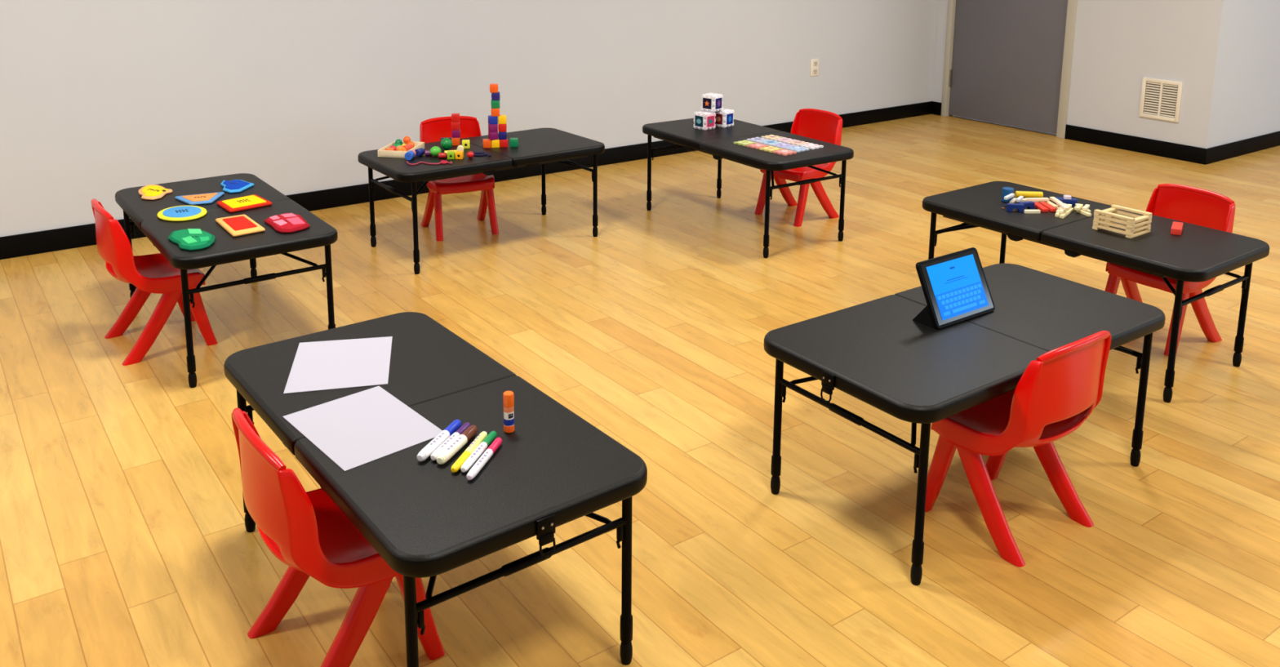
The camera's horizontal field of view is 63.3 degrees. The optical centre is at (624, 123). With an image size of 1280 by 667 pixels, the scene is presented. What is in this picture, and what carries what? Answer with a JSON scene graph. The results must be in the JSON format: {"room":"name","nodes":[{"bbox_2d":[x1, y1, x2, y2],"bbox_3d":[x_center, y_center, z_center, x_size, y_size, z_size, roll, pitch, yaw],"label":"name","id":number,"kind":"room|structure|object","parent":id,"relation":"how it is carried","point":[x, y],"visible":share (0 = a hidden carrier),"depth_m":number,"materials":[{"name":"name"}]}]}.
{"room":"children's room","nodes":[
{"label":"children's room","id":0,"kind":"room"},
{"bbox_2d":[0,0,937,236],"bbox_3d":[-1.399,-0.936,5.168,9.358,2.730,0.101,-7,13,-35],"label":"wall","id":1,"kind":"structure","parent":0,"point":[100,99],"depth_m":5.29,"materials":[{"name":"paint"}]},
{"bbox_2d":[0,101,932,259],"bbox_3d":[-1.373,0.364,5.375,9.156,0.098,0.010,-7,13,-35],"label":"baseboard","id":2,"kind":"structure","parent":1,"relation":"attached to","point":[79,236],"depth_m":5.45,"materials":[{"name":"black rubber"}]},
{"bbox_2d":[809,58,819,76],"bbox_3d":[1.317,-0.388,7.164,0.077,0.119,0.011,-7,13,-35],"label":"wall outlet","id":3,"kind":"object","parent":1,"relation":"attached to","point":[814,62],"visible":1,"depth_m":7.16,"materials":[{"name":"white plastic"}]},
{"bbox_2d":[0,114,1279,666],"bbox_3d":[1.940,0.904,3.153,12.180,0.084,7.817,-7,13,-35],"label":"floor","id":4,"kind":"structure","parent":0,"point":[125,540],"depth_m":2.85,"materials":[{"name":"brown wood"}]},
{"bbox_2d":[90,198,217,365],"bbox_3d":[-1.620,0.502,3.565,0.321,0.517,0.310,-8,14,-36],"label":"chair","id":5,"kind":"object","parent":4,"relation":"on","point":[153,273],"visible":0.81,"depth_m":3.46,"materials":[{"name":"red plastic"}]},
{"bbox_2d":[115,173,337,387],"bbox_3d":[-1.430,0.516,3.708,0.518,0.436,1.025,-8,13,-35],"label":"folding table","id":6,"kind":"object","parent":4,"relation":"on","point":[226,248],"visible":0.76,"depth_m":3.45,"materials":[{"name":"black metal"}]},
{"bbox_2d":[137,184,172,199],"bbox_3d":[-1.754,0.252,3.879,0.118,0.013,0.225,-8,13,-35],"label":"toy","id":7,"kind":"object","parent":6,"relation":"on","point":[149,192],"visible":1,"depth_m":3.85,"materials":[{"name":"plastic"}]},
{"bbox_2d":[156,205,207,221],"bbox_3d":[-1.530,0.308,3.597,0.158,0.013,0.192,-8,13,-35],"label":"toy","id":8,"kind":"object","parent":6,"relation":"on","point":[179,213],"visible":1,"depth_m":3.57,"materials":[{"name":"plastic"}]},
{"bbox_2d":[168,228,215,250],"bbox_3d":[-1.374,0.364,3.309,0.127,0.014,0.239,-8,13,-35],"label":"toy","id":9,"kind":"object","parent":6,"relation":"on","point":[189,239],"visible":1,"depth_m":3.28,"materials":[{"name":"green fabric"}]},
{"bbox_2d":[174,191,224,204],"bbox_3d":[-1.540,0.272,3.779,0.171,0.013,0.130,-5,12,-24],"label":"toy","id":10,"kind":"object","parent":6,"relation":"on","point":[203,198],"visible":1,"depth_m":3.77,"materials":[{"name":"plastic"}]},
{"bbox_2d":[220,179,253,193],"bbox_3d":[-1.485,0.234,3.977,0.122,0.013,0.201,-8,13,-35],"label":"toy","id":11,"kind":"object","parent":6,"relation":"on","point":[234,185],"visible":1,"depth_m":3.95,"materials":[{"name":"blue fabric"}]},
{"bbox_2d":[215,214,265,236],"bbox_3d":[-1.277,0.335,3.455,0.106,0.016,0.223,-8,13,-35],"label":"toy","id":12,"kind":"object","parent":6,"relation":"on","point":[241,224],"visible":1,"depth_m":3.42,"materials":[{"name":"plastic"}]},
{"bbox_2d":[216,194,271,213],"bbox_3d":[-1.364,0.283,3.721,0.164,0.016,0.150,-10,15,-43],"label":"toy","id":13,"kind":"object","parent":6,"relation":"on","point":[251,202],"visible":1,"depth_m":3.69,"materials":[{"name":"plastic"}]},
{"bbox_2d":[263,213,309,233],"bbox_3d":[-1.129,0.330,3.490,0.123,0.014,0.224,-8,13,-35],"label":"toy","id":14,"kind":"object","parent":6,"relation":"on","point":[286,223],"visible":1,"depth_m":3.46,"materials":[{"name":"plastic"}]},
{"bbox_2d":[231,407,444,666],"bbox_3d":[-0.570,0.801,2.051,0.321,0.517,0.310,-8,14,-36],"label":"chair","id":15,"kind":"object","parent":4,"relation":"on","point":[307,531],"visible":0.7,"depth_m":1.94,"materials":[{"name":"red plastic"}]},
{"bbox_2d":[223,311,647,666],"bbox_3d":[-0.442,0.808,2.231,0.518,0.436,1.035,-8,14,-36],"label":"folding table","id":16,"kind":"object","parent":4,"relation":"on","point":[424,518],"visible":0.82,"depth_m":1.96,"materials":[{"name":"black plastic"}]},
{"bbox_2d":[283,336,392,393],"bbox_3d":[-0.652,0.552,2.395,0.219,0.001,0.280,-2,11,-10],"label":"paper sheet","id":17,"kind":"object","parent":16,"relation":"on","point":[365,362],"visible":1,"depth_m":2.39,"materials":[{"name":"white"}]},
{"bbox_2d":[282,386,442,471],"bbox_3d":[-0.528,0.610,2.102,0.219,0.001,0.285,-9,14,-40],"label":"paper sheet","id":18,"kind":"object","parent":16,"relation":"on","point":[361,428],"visible":0.86,"depth_m":2.09,"materials":[{"name":"white"}]},
{"bbox_2d":[417,419,462,461],"bbox_3d":[-0.359,0.616,2.024,0.019,0.020,0.154,4,12,19],"label":"marker","id":19,"kind":"object","parent":16,"relation":"on","point":[429,448],"visible":0.98,"depth_m":2.01,"materials":[{"name":"blue"}]},
{"bbox_2d":[430,422,471,460],"bbox_3d":[-0.336,0.617,2.023,0.016,0.017,0.142,4,12,20],"label":"marker","id":20,"kind":"object","parent":16,"relation":"on","point":[433,455],"visible":0.77,"depth_m":2.01,"materials":[{"name":"purple"}]},
{"bbox_2d":[440,435,454,447],"bbox_3d":[-0.340,0.613,2.006,0.005,0.001,0.050,4,12,20],"label":"print","id":21,"kind":"object","parent":20,"relation":"on","point":[451,437],"depth_m":2.01,"materials":[{"name":"purple"}]},
{"bbox_2d":[435,424,477,464],"bbox_3d":[-0.321,0.619,2.006,0.021,0.021,0.139,4,12,20],"label":"marker","id":22,"kind":"object","parent":16,"relation":"on","point":[461,440],"visible":1,"depth_m":1.99,"materials":[{"name":"brown"}]},
{"bbox_2d":[447,436,461,449],"bbox_3d":[-0.325,0.612,1.988,0.005,0.001,0.050,4,12,20],"label":"print","id":23,"kind":"object","parent":22,"relation":"on","point":[456,444],"depth_m":1.99,"materials":[{"name":"purple"}]},
{"bbox_2d":[450,431,487,472],"bbox_3d":[-0.295,0.626,1.985,0.015,0.016,0.148,3,11,16],"label":"marker","id":24,"kind":"object","parent":16,"relation":"on","point":[458,464],"visible":0.96,"depth_m":1.97,"materials":[{"name":"yellow"}]},
{"bbox_2d":[460,431,497,472],"bbox_3d":[-0.277,0.625,1.986,0.015,0.016,0.148,3,11,16],"label":"marker","id":25,"kind":"object","parent":16,"relation":"on","point":[467,464],"visible":1,"depth_m":1.97,"materials":[{"name":"green"}]},
{"bbox_2d":[466,437,502,479],"bbox_3d":[-0.263,0.630,1.960,0.015,0.016,0.148,3,11,15],"label":"marker","id":26,"kind":"object","parent":16,"relation":"on","point":[477,466],"visible":1,"depth_m":1.95,"materials":[{"name":"red"}]},
{"bbox_2d":[476,451,488,465],"bbox_3d":[-0.265,0.626,1.944,0.005,0.001,0.050,3,11,15],"label":"print","id":27,"kind":"object","parent":26,"relation":"on","point":[483,459],"depth_m":1.94,"materials":[{"name":"purple"}]},
{"bbox_2d":[502,391,514,433],"bbox_3d":[-0.230,0.575,2.073,0.022,0.082,0.022,-8,14,-36],"label":"glue stick","id":28,"kind":"object","parent":16,"relation":"on","point":[508,396],"visible":1,"depth_m":2.07,"materials":[{"name":"orange"}]},
{"bbox_2d":[419,115,498,241],"bbox_3d":[-0.783,0.245,4.903,0.310,0.517,0.321,-5,12,-24],"label":"chair","id":29,"kind":"object","parent":4,"relation":"on","point":[432,130],"visible":0.48,"depth_m":4.87,"materials":[{"name":"red plastic"}]},
{"bbox_2d":[357,128,604,274],"bbox_3d":[-0.627,0.324,4.710,1.025,0.436,0.525,-8,14,-35],"label":"folding table","id":30,"kind":"object","parent":4,"relation":"on","point":[542,146],"visible":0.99,"depth_m":4.56,"materials":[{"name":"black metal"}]},
{"bbox_2d":[377,141,424,157],"bbox_3d":[-0.980,0.112,4.574,0.139,0.029,0.202,2,11,10],"label":"wooden tray","id":31,"kind":"object","parent":30,"relation":"on","point":[382,152],"visible":0.58,"depth_m":4.48,"materials":[{"name":"brown wood"}]},
{"bbox_2d":[395,145,406,151],"bbox_3d":[-0.970,0.115,4.521,0.033,0.034,0.047,-6,13,-29],"label":"bead","id":32,"kind":"object","parent":31,"relation":"in","point":[399,148],"visible":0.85,"depth_m":4.50,"materials":[{"name":"orange"}]},
{"bbox_2d":[402,143,412,151],"bbox_3d":[-0.953,0.108,4.556,0.033,0.034,0.044,5,12,22],"label":"bead","id":33,"kind":"object","parent":31,"relation":"in","point":[407,147],"visible":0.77,"depth_m":4.54,"materials":[{"name":"red"}]},
{"bbox_2d":[404,150,414,159],"bbox_3d":[-0.917,0.135,4.440,0.035,0.035,0.040,1,11,2],"label":"bead","id":34,"kind":"object","parent":30,"relation":"on","point":[410,154],"visible":1,"depth_m":4.42,"materials":[{"name":"blue"}]},
{"bbox_2d":[414,147,424,156],"bbox_3d":[-0.889,0.123,4.512,0.032,0.032,0.034,5,12,23],"label":"bead","id":35,"kind":"object","parent":30,"relation":"on","point":[420,151],"visible":0.98,"depth_m":4.50,"materials":[{"name":"blue"}]},
{"bbox_2d":[406,160,452,164],"bbox_3d":[-0.820,0.165,4.363,0.198,0.006,0.054,0,11,-1],"label":"string","id":36,"kind":"object","parent":30,"relation":"on","point":[451,162],"visible":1,"depth_m":4.36,"materials":[{"name":"red"}]},
{"bbox_2d":[430,146,440,156],"bbox_3d":[-0.817,0.119,4.501,0.043,0.044,0.051,11,15,43],"label":"bead","id":37,"kind":"object","parent":30,"relation":"on","point":[434,151],"visible":0.94,"depth_m":4.49,"materials":[{"name":"green"}]},
{"bbox_2d":[438,152,446,158],"bbox_3d":[-0.780,0.136,4.468,0.034,0.024,0.023,-1,11,-6],"label":"bead","id":38,"kind":"object","parent":30,"relation":"on","point":[441,155],"visible":1,"depth_m":4.46,"materials":[{"name":"red"}]},
{"bbox_2d":[440,137,452,149],"bbox_3d":[-0.791,0.089,4.631,0.053,0.054,0.051,8,13,33],"label":"bead","id":39,"kind":"object","parent":30,"relation":"on","point":[446,143],"visible":1,"depth_m":4.61,"materials":[{"name":"green"}]},
{"bbox_2d":[447,151,454,159],"bbox_3d":[-0.743,0.136,4.455,0.030,0.030,0.030,-1,11,-6],"label":"bead","id":40,"kind":"object","parent":30,"relation":"on","point":[451,154],"visible":1,"depth_m":4.44,"materials":[{"name":"green"}]},
{"bbox_2d":[451,137,460,145],"bbox_3d":[-0.766,0.079,4.732,0.038,0.036,0.038,0,11,-2],"label":"cube","id":41,"kind":"object","parent":30,"relation":"on","point":[455,141],"visible":0.85,"depth_m":4.71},
{"bbox_2d":[451,128,460,137],"bbox_3d":[-0.764,0.043,4.726,0.038,0.036,0.038,-1,11,-6],"label":"cube","id":42,"kind":"object","parent":41,"relation":"on","point":[456,133],"visible":1,"depth_m":4.71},
{"bbox_2d":[451,122,459,130],"bbox_3d":[-0.766,0.008,4.718,0.038,0.036,0.038,0,11,-2],"label":"cube","id":43,"kind":"object","parent":42,"relation":"on","point":[455,126],"visible":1,"depth_m":4.70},
{"bbox_2d":[451,113,459,122],"bbox_3d":[-0.764,-0.027,4.713,0.038,0.036,0.038,-1,11,-6],"label":"cube","id":44,"kind":"object","parent":43,"relation":"on","point":[455,117],"visible":1,"depth_m":4.70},
{"bbox_2d":[454,151,463,159],"bbox_3d":[-0.707,0.134,4.458,0.032,0.032,0.032,1,11,4],"label":"bead","id":45,"kind":"object","parent":30,"relation":"on","point":[459,154],"visible":1,"depth_m":4.44,"materials":[{"name":"orange"}]},
{"bbox_2d":[462,139,470,148],"bbox_3d":[-0.711,0.091,4.670,0.035,0.035,0.036,-1,11,-8],"label":"bead","id":46,"kind":"object","parent":30,"relation":"on","point":[465,143],"visible":0.85,"depth_m":4.65,"materials":[{"name":"yellow"}]},
{"bbox_2d":[472,151,491,156],"bbox_3d":[-0.624,0.133,4.531,0.068,0.007,0.098,-8,14,-35],"label":"string","id":47,"kind":"object","parent":30,"relation":"on","point":[482,153],"visible":0.89,"depth_m":4.52,"materials":[{"name":"blue"}]},
{"bbox_2d":[482,138,491,148],"bbox_3d":[-0.618,0.089,4.685,0.038,0.036,0.038,-2,11,-11],"label":"cube","id":48,"kind":"object","parent":30,"relation":"on","point":[486,143],"visible":1,"depth_m":4.67,"materials":[{"name":"wood"}]},
{"bbox_2d":[491,138,499,147],"bbox_3d":[-0.582,0.087,4.692,0.038,0.036,0.038,-2,11,-11],"label":"cube","id":49,"kind":"object","parent":30,"relation":"on","point":[495,144],"visible":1,"depth_m":4.67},
{"bbox_2d":[488,131,497,140],"bbox_3d":[-0.590,0.052,4.684,0.038,0.036,0.038,-5,12,-26],"label":"cube","id":50,"kind":"object","parent":49,"relation":"on","point":[491,135],"visible":1,"depth_m":4.67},
{"bbox_2d":[488,123,497,132],"bbox_3d":[-0.590,0.017,4.677,0.038,0.036,0.038,-4,12,-22],"label":"cube","id":51,"kind":"object","parent":50,"relation":"on","point":[494,127],"visible":1,"depth_m":4.66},
{"bbox_2d":[488,115,497,124],"bbox_3d":[-0.590,-0.018,4.670,0.038,0.036,0.038,-5,12,-24],"label":"cube","id":52,"kind":"object","parent":51,"relation":"on","point":[491,120],"visible":1,"depth_m":4.65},
{"bbox_2d":[490,108,499,116],"bbox_3d":[-0.578,-0.053,4.665,0.038,0.036,0.038,-2,11,-11],"label":"cube","id":53,"kind":"object","parent":52,"relation":"on","point":[495,112],"visible":1,"depth_m":4.65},
{"bbox_2d":[490,99,499,108],"bbox_3d":[-0.577,-0.089,4.659,0.038,0.036,0.038,-3,11,-14],"label":"cube","id":54,"kind":"object","parent":53,"relation":"on","point":[494,104],"visible":1,"depth_m":4.64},
{"bbox_2d":[491,91,499,100],"bbox_3d":[-0.575,-0.124,4.652,0.038,0.036,0.038,-2,11,-11],"label":"cube","id":55,"kind":"object","parent":54,"relation":"on","point":[495,96],"visible":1,"depth_m":4.63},
{"bbox_2d":[489,84,497,93],"bbox_3d":[-0.582,-0.159,4.644,0.038,0.036,0.038,-1,11,-6],"label":"cube","id":56,"kind":"object","parent":55,"relation":"on","point":[493,87],"visible":1,"depth_m":4.63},
{"bbox_2d":[499,138,507,147],"bbox_3d":[-0.545,0.086,4.699,0.038,0.036,0.038,-2,11,-11],"label":"cube","id":57,"kind":"object","parent":30,"relation":"on","point":[503,143],"visible":1,"depth_m":4.68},
{"bbox_2d":[497,131,506,139],"bbox_3d":[-0.549,0.051,4.692,0.038,0.036,0.038,-1,11,-8],"label":"cube","id":58,"kind":"object","parent":57,"relation":"on","point":[502,135],"visible":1,"depth_m":4.67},
{"bbox_2d":[497,123,506,132],"bbox_3d":[-0.549,0.016,4.685,0.038,0.036,0.038,-2,11,-9],"label":"cube","id":59,"kind":"object","parent":58,"relation":"on","point":[501,127],"visible":1,"depth_m":4.67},
{"bbox_2d":[497,115,506,124],"bbox_3d":[-0.549,-0.019,4.678,0.038,0.036,0.038,-2,11,-10],"label":"cube","id":60,"kind":"object","parent":59,"relation":"on","point":[502,119],"visible":1,"depth_m":4.66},
{"bbox_2d":[509,137,518,146],"bbox_3d":[-0.499,0.085,4.708,0.038,0.036,0.038,-1,11,-7],"label":"cube","id":61,"kind":"object","parent":30,"relation":"on","point":[513,141],"visible":1,"depth_m":4.69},
{"bbox_2d":[642,118,853,257],"bbox_3d":[0.563,0.275,4.992,0.517,0.436,1.025,-7,13,-33],"label":"folding table","id":62,"kind":"object","parent":4,"relation":"on","point":[718,142],"visible":0.92,"depth_m":4.76,"materials":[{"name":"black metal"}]},
{"bbox_2d":[693,111,715,130],"bbox_3d":[0.398,-0.017,5.131,0.085,0.085,0.085,-10,15,-42],"label":"cube","id":63,"kind":"object","parent":62,"relation":"on","point":[703,120],"visible":1,"depth_m":5.10,"materials":[{"name":"white"}]},
{"bbox_2d":[701,93,723,112],"bbox_3d":[0.436,-0.105,5.149,0.085,0.085,0.085,10,14,40],"label":"cube","id":64,"kind":"object","parent":63,"relation":"on","point":[710,102],"visible":1,"depth_m":5.12,"materials":[{"name":"white"}]},
{"bbox_2d":[715,108,734,128],"bbox_3d":[0.496,-0.029,5.194,0.085,0.085,0.085,10,15,42],"label":"cube","id":65,"kind":"object","parent":62,"relation":"on","point":[724,118],"visible":0.85,"depth_m":5.16,"materials":[{"name":"white"}]},
{"bbox_2d":[733,134,823,155],"bbox_3d":[0.705,0.095,4.753,0.267,0.010,0.331,-9,14,-38],"label":"puzzle","id":66,"kind":"object","parent":62,"relation":"on","point":[784,152],"depth_m":4.73,"materials":[{"name":"multicoloured"}]},
{"bbox_2d":[754,108,842,226],"bbox_3d":[0.871,0.203,5.160,0.321,0.517,0.310,-8,14,-37],"label":"chair","id":67,"kind":"object","parent":4,"relation":"on","point":[813,123],"visible":0.56,"depth_m":5.15,"materials":[{"name":"red plastic"}]},
{"bbox_2d":[764,263,1165,585],"bbox_3d":[0.883,0.723,2.698,1.035,0.436,0.518,-7,13,-34],"label":"folding table","id":68,"kind":"object","parent":4,"relation":"on","point":[873,352],"visible":0.94,"depth_m":2.55,"materials":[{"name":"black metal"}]},
{"bbox_2d":[912,247,995,329],"bbox_3d":[0.860,0.423,2.690,0.239,0.158,0.085,-7,13,-34],"label":"tablet","id":69,"kind":"object","parent":68,"relation":"on","point":[955,287],"visible":1,"depth_m":2.67,"materials":[{"name":"black"}]},
{"bbox_2d":[924,330,1111,567],"bbox_3d":[0.945,0.718,2.515,0.310,0.517,0.321,-7,13,-34],"label":"chair","id":70,"kind":"object","parent":4,"relation":"on","point":[1056,392],"visible":0.9,"depth_m":2.42,"materials":[{"name":"red plastic"}]},
{"bbox_2d":[922,181,1269,402],"bbox_3d":[1.589,0.543,3.636,0.518,0.436,1.025,-8,14,-35],"label":"folding table","id":71,"kind":"object","parent":4,"relation":"on","point":[1201,253],"visible":0.74,"depth_m":3.39,"materials":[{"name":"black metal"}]},
{"bbox_2d":[1001,186,1013,202],"bbox_3d":[1.411,0.260,3.819,0.040,0.048,0.040,-8,14,-35],"label":"cylinder","id":72,"kind":"object","parent":71,"relation":"on","point":[1006,190],"visible":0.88,"depth_m":3.80,"materials":[{"name":"wood"}]},
{"bbox_2d":[1006,203,1024,212],"bbox_3d":[1.389,0.297,3.685,0.055,0.025,0.020,2,11,9],"label":"block","id":73,"kind":"object","parent":71,"relation":"on","point":[1010,206],"visible":1,"depth_m":3.68,"materials":[{"name":"wood"}]},
{"bbox_2d":[1017,201,1035,210],"bbox_3d":[1.436,0.293,3.708,0.055,0.025,0.020,-3,11,-16],"label":"block","id":74,"kind":"object","parent":71,"relation":"on","point":[1029,205],"visible":0.82,"depth_m":3.70,"materials":[{"name":"wood"}]},
{"bbox_2d":[1015,198,1039,202],"bbox_3d":[1.466,0.278,3.774,0.080,0.009,0.020,0,11,-3],"label":"wooden block","id":75,"kind":"object","parent":71,"relation":"on","point":[1024,199],"visible":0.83,"depth_m":3.77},
{"bbox_2d":[1025,197,1048,201],"bbox_3d":[1.500,0.275,3.773,0.084,0.010,0.013,-1,11,-4],"label":"wooden block","id":76,"kind":"object","parent":75,"relation":"on","point":[1041,199],"visible":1,"depth_m":3.77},
{"bbox_2d":[1014,191,1043,198],"bbox_3d":[1.505,0.264,3.859,0.096,0.025,0.025,1,11,6],"label":"cylinder","id":77,"kind":"object","parent":71,"relation":"on","point":[1025,193],"visible":0.89,"depth_m":3.85,"materials":[{"name":"wood"}]},
{"bbox_2d":[1023,209,1040,213],"bbox_3d":[1.438,0.309,3.659,0.054,0.012,0.014,0,11,0],"label":"wooden block","id":78,"kind":"object","parent":71,"relation":"on","point":[1026,211],"visible":1,"depth_m":3.65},
{"bbox_2d":[1034,202,1048,212],"bbox_3d":[1.489,0.298,3.716,0.022,0.012,0.091,0,11,-2],"label":"wooden block","id":79,"kind":"object","parent":71,"relation":"on","point":[1037,205],"visible":0.79,"depth_m":3.70,"materials":[{"name":"wood"}]},
{"bbox_2d":[1039,201,1056,212],"bbox_3d":[1.519,0.297,3.721,0.020,0.012,0.094,0,11,-3],"label":"wooden block","id":80,"kind":"object","parent":71,"relation":"on","point":[1051,209],"visible":0.94,"depth_m":3.70,"materials":[{"name":"wood"}]},
{"bbox_2d":[1044,200,1058,208],"bbox_3d":[1.545,0.292,3.756,0.017,0.010,0.082,0,11,-3],"label":"wooden block","id":81,"kind":"object","parent":71,"relation":"on","point":[1049,202],"visible":0.76,"depth_m":3.74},
{"bbox_2d":[1054,211,1060,217],"bbox_3d":[1.543,0.310,3.660,0.014,0.011,0.119,9,14,37],"label":"wooden block","id":82,"kind":"object","parent":71,"relation":"on","point":[1057,215],"visible":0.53,"depth_m":3.62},
{"bbox_2d":[1056,201,1068,210],"bbox_3d":[1.542,0.289,3.654,0.014,0.010,0.082,1,11,2],"label":"wooden block","id":83,"kind":"object","parent":82,"relation":"on","point":[1061,205],"visible":1,"depth_m":3.64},
{"bbox_2d":[1058,204,1071,213],"bbox_3d":[1.554,0.300,3.656,0.013,0.010,0.117,9,14,38],"label":"wooden block","id":84,"kind":"object","parent":82,"relation":"on","point":[1069,206],"visible":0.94,"depth_m":3.63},
{"bbox_2d":[1052,196,1077,205],"bbox_3d":[1.605,0.282,3.783,0.079,0.020,0.030,3,11,14],"label":"wooden block","id":85,"kind":"object","parent":71,"relation":"on","point":[1073,201],"visible":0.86,"depth_m":3.77,"materials":[{"name":"wood"}]},
{"bbox_2d":[1059,207,1073,218],"bbox_3d":[1.553,0.313,3.646,0.014,0.011,0.126,9,14,37],"label":"wooden block","id":86,"kind":"object","parent":71,"relation":"on","point":[1066,213],"visible":1,"depth_m":3.63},
{"bbox_2d":[1076,208,1091,216],"bbox_3d":[1.617,0.313,3.651,0.013,0.010,0.064,-2,11,-13],"label":"wooden block","id":87,"kind":"object","parent":71,"relation":"on","point":[1083,212],"visible":1,"depth_m":3.64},
{"bbox_2d":[1092,221,1117,230],"bbox_3d":[1.623,0.343,3.505,0.124,0.008,0.018,-7,13,-35],"label":"wooden plank","id":88,"kind":"object","parent":71,"relation":"on","point":[1093,228],"visible":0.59,"depth_m":3.48,"materials":[{"name":"brown wood"}]},
{"bbox_2d":[1093,224,1133,235],"bbox_3d":[1.613,0.349,3.428,0.018,0.008,0.131,-7,13,-34],"label":"wooden plank","id":89,"kind":"object","parent":88,"relation":"on","point":[1109,228],"visible":1,"depth_m":3.42,"materials":[{"name":"brown wood"}]},
{"bbox_2d":[1093,217,1117,225],"bbox_3d":[1.623,0.326,3.502,0.124,0.008,0.018,-8,14,-36],"label":"wooden plank","id":90,"kind":"object","parent":89,"relation":"on","point":[1094,223],"visible":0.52,"depth_m":3.47,"materials":[{"name":"brown wood"}]},
{"bbox_2d":[1093,219,1134,231],"bbox_3d":[1.614,0.333,3.425,0.018,0.008,0.131,-8,14,-36],"label":"wooden plank","id":91,"kind":"object","parent":90,"relation":"on","point":[1103,222],"visible":1,"depth_m":3.42,"materials":[{"name":"brown wood"}]},
{"bbox_2d":[1126,220,1151,228],"bbox_3d":[1.690,0.329,3.408,0.124,0.008,0.018,-8,13,-35],"label":"wooden plank","id":92,"kind":"object","parent":91,"relation":"on","point":[1143,222],"visible":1,"depth_m":3.40,"materials":[{"name":"brown wood"}]},
{"bbox_2d":[1093,214,1134,226],"bbox_3d":[1.614,0.317,3.422,0.018,0.008,0.131,-8,14,-35],"label":"wooden plank","id":93,"kind":"object","parent":92,"relation":"on","point":[1103,217],"visible":1,"depth_m":3.42,"materials":[{"name":"brown wood"}]},
{"bbox_2d":[1093,207,1119,215],"bbox_3d":[1.624,0.294,3.496,0.124,0.008,0.018,-7,13,-35],"label":"wooden plank","id":94,"kind":"object","parent":93,"relation":"on","point":[1108,210],"visible":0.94,"depth_m":3.49,"materials":[{"name":"brown wood"}]},
{"bbox_2d":[1126,214,1151,223],"bbox_3d":[1.691,0.312,3.406,0.124,0.008,0.018,-7,13,-35],"label":"wooden plank","id":95,"kind":"object","parent":93,"relation":"on","point":[1143,217],"visible":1,"depth_m":3.40,"materials":[{"name":"brown wood"}]},
{"bbox_2d":[1093,208,1134,221],"bbox_3d":[1.614,0.301,3.420,0.018,0.008,0.131,-7,13,-35],"label":"wooden plank","id":96,"kind":"object","parent":95,"relation":"on","point":[1100,211],"visible":1,"depth_m":3.41,"materials":[{"name":"brown wood"}]},
{"bbox_2d":[1111,204,1152,216],"bbox_3d":[1.700,0.289,3.480,0.018,0.008,0.131,-8,14,-36],"label":"wooden plank","id":97,"kind":"object","parent":95,"relation":"on","point":[1127,209],"visible":1,"depth_m":3.48,"materials":[{"name":"brown wood"}]},
{"bbox_2d":[1112,210,1151,221],"bbox_3d":[1.700,0.306,3.482,0.018,0.008,0.131,-7,13,-34],"label":"wooden plank","id":98,"kind":"object","parent":92,"relation":"on","point":[1124,213],"visible":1,"depth_m":3.48,"materials":[{"name":"brown wood"}]},
{"bbox_2d":[1124,224,1151,233],"bbox_3d":[1.690,0.344,3.413,0.124,0.008,0.018,-7,13,-34],"label":"wooden plank","id":99,"kind":"object","parent":89,"relation":"on","point":[1142,227],"visible":0.89,"depth_m":3.40,"materials":[{"name":"brown wood"}]},
{"bbox_2d":[1125,229,1150,238],"bbox_3d":[1.690,0.360,3.414,0.124,0.008,0.018,-8,14,-36],"label":"wooden plank","id":100,"kind":"object","parent":71,"relation":"on","point":[1143,231],"visible":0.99,"depth_m":3.40,"materials":[{"name":"brown wood"}]},
{"bbox_2d":[1170,221,1183,235],"bbox_3d":[1.837,0.348,3.451,0.030,0.020,0.095,7,13,31],"label":"wooden block","id":101,"kind":"object","parent":71,"relation":"on","point":[1177,227],"visible":1,"depth_m":3.42,"materials":[{"name":"wood"}]},
{"bbox_2d":[1104,183,1235,355],"bbox_3d":[1.914,0.497,3.673,0.321,0.517,0.310,-6,13,-31],"label":"chair","id":102,"kind":"object","parent":4,"relation":"on","point":[1180,202],"visible":0.4,"depth_m":3.67,"materials":[{"name":"red plastic"}]},
{"bbox_2d":[932,0,1231,148],"bbox_3d":[3.001,-1.260,6.933,0.101,2.730,2.050,-7,13,-35],"label":"wall","id":103,"kind":"structure","parent":0,"point":[1117,44],"depth_m":6.59,"materials":[{"name":"paint"}]},
{"bbox_2d":[931,101,942,115],"bbox_3d":[2.391,-0.116,7.929,0.010,0.098,0.092,-7,13,-35],"label":"baseboard","id":104,"kind":"structure","parent":103,"relation":"attached to","point":[936,106],"depth_m":7.93,"materials":[{"name":"black rubber"}]},
{"bbox_2d":[941,0,1077,138],"bbox_3d":[2.733,-1.012,7.302,0.132,2.100,1.023,-7,13,-35],"label":"door","id":105,"kind":"structure","parent":103,"relation":"in","point":[1007,62],"depth_m":7.39,"materials":[{"name":"grey paint"}]},
{"bbox_2d":[1064,124,1208,164],"bbox_3d":[3.278,0.128,6.698,0.010,0.098,0.936,-7,13,-35],"label":"baseboard","id":106,"kind":"structure","parent":103,"relation":"attached to","point":[1126,142],"depth_m":6.66,"materials":[{"name":"black rubber"}]},
{"bbox_2d":[1138,77,1182,122],"bbox_3d":[3.366,-0.152,6.515,0.013,0.252,0.249,-7,13,-35],"label":"air vent","id":107,"kind":"object","parent":103,"relation":"in","point":[1160,99],"visible":1,"depth_m":6.51,"materials":[{"name":"white plastic"}]},
{"bbox_2d":[1214,0,1279,146],"bbox_3d":[4.696,-1.254,6.938,2.671,2.730,0.101,-7,13,-35],"label":"wall","id":108,"kind":"structure","parent":0,"point":[1249,108],"depth_m":6.50,"materials":[{"name":"paint"}]},
{"bbox_2d":[1206,131,1279,164],"bbox_3d":[4.681,0.052,7.117,2.772,0.098,0.010,-7,13,-35],"label":"baseboard","id":109,"kind":"structure","parent":108,"relation":"attached to","point":[1217,153],"depth_m":6.58,"materials":[{"name":"black rubber"}]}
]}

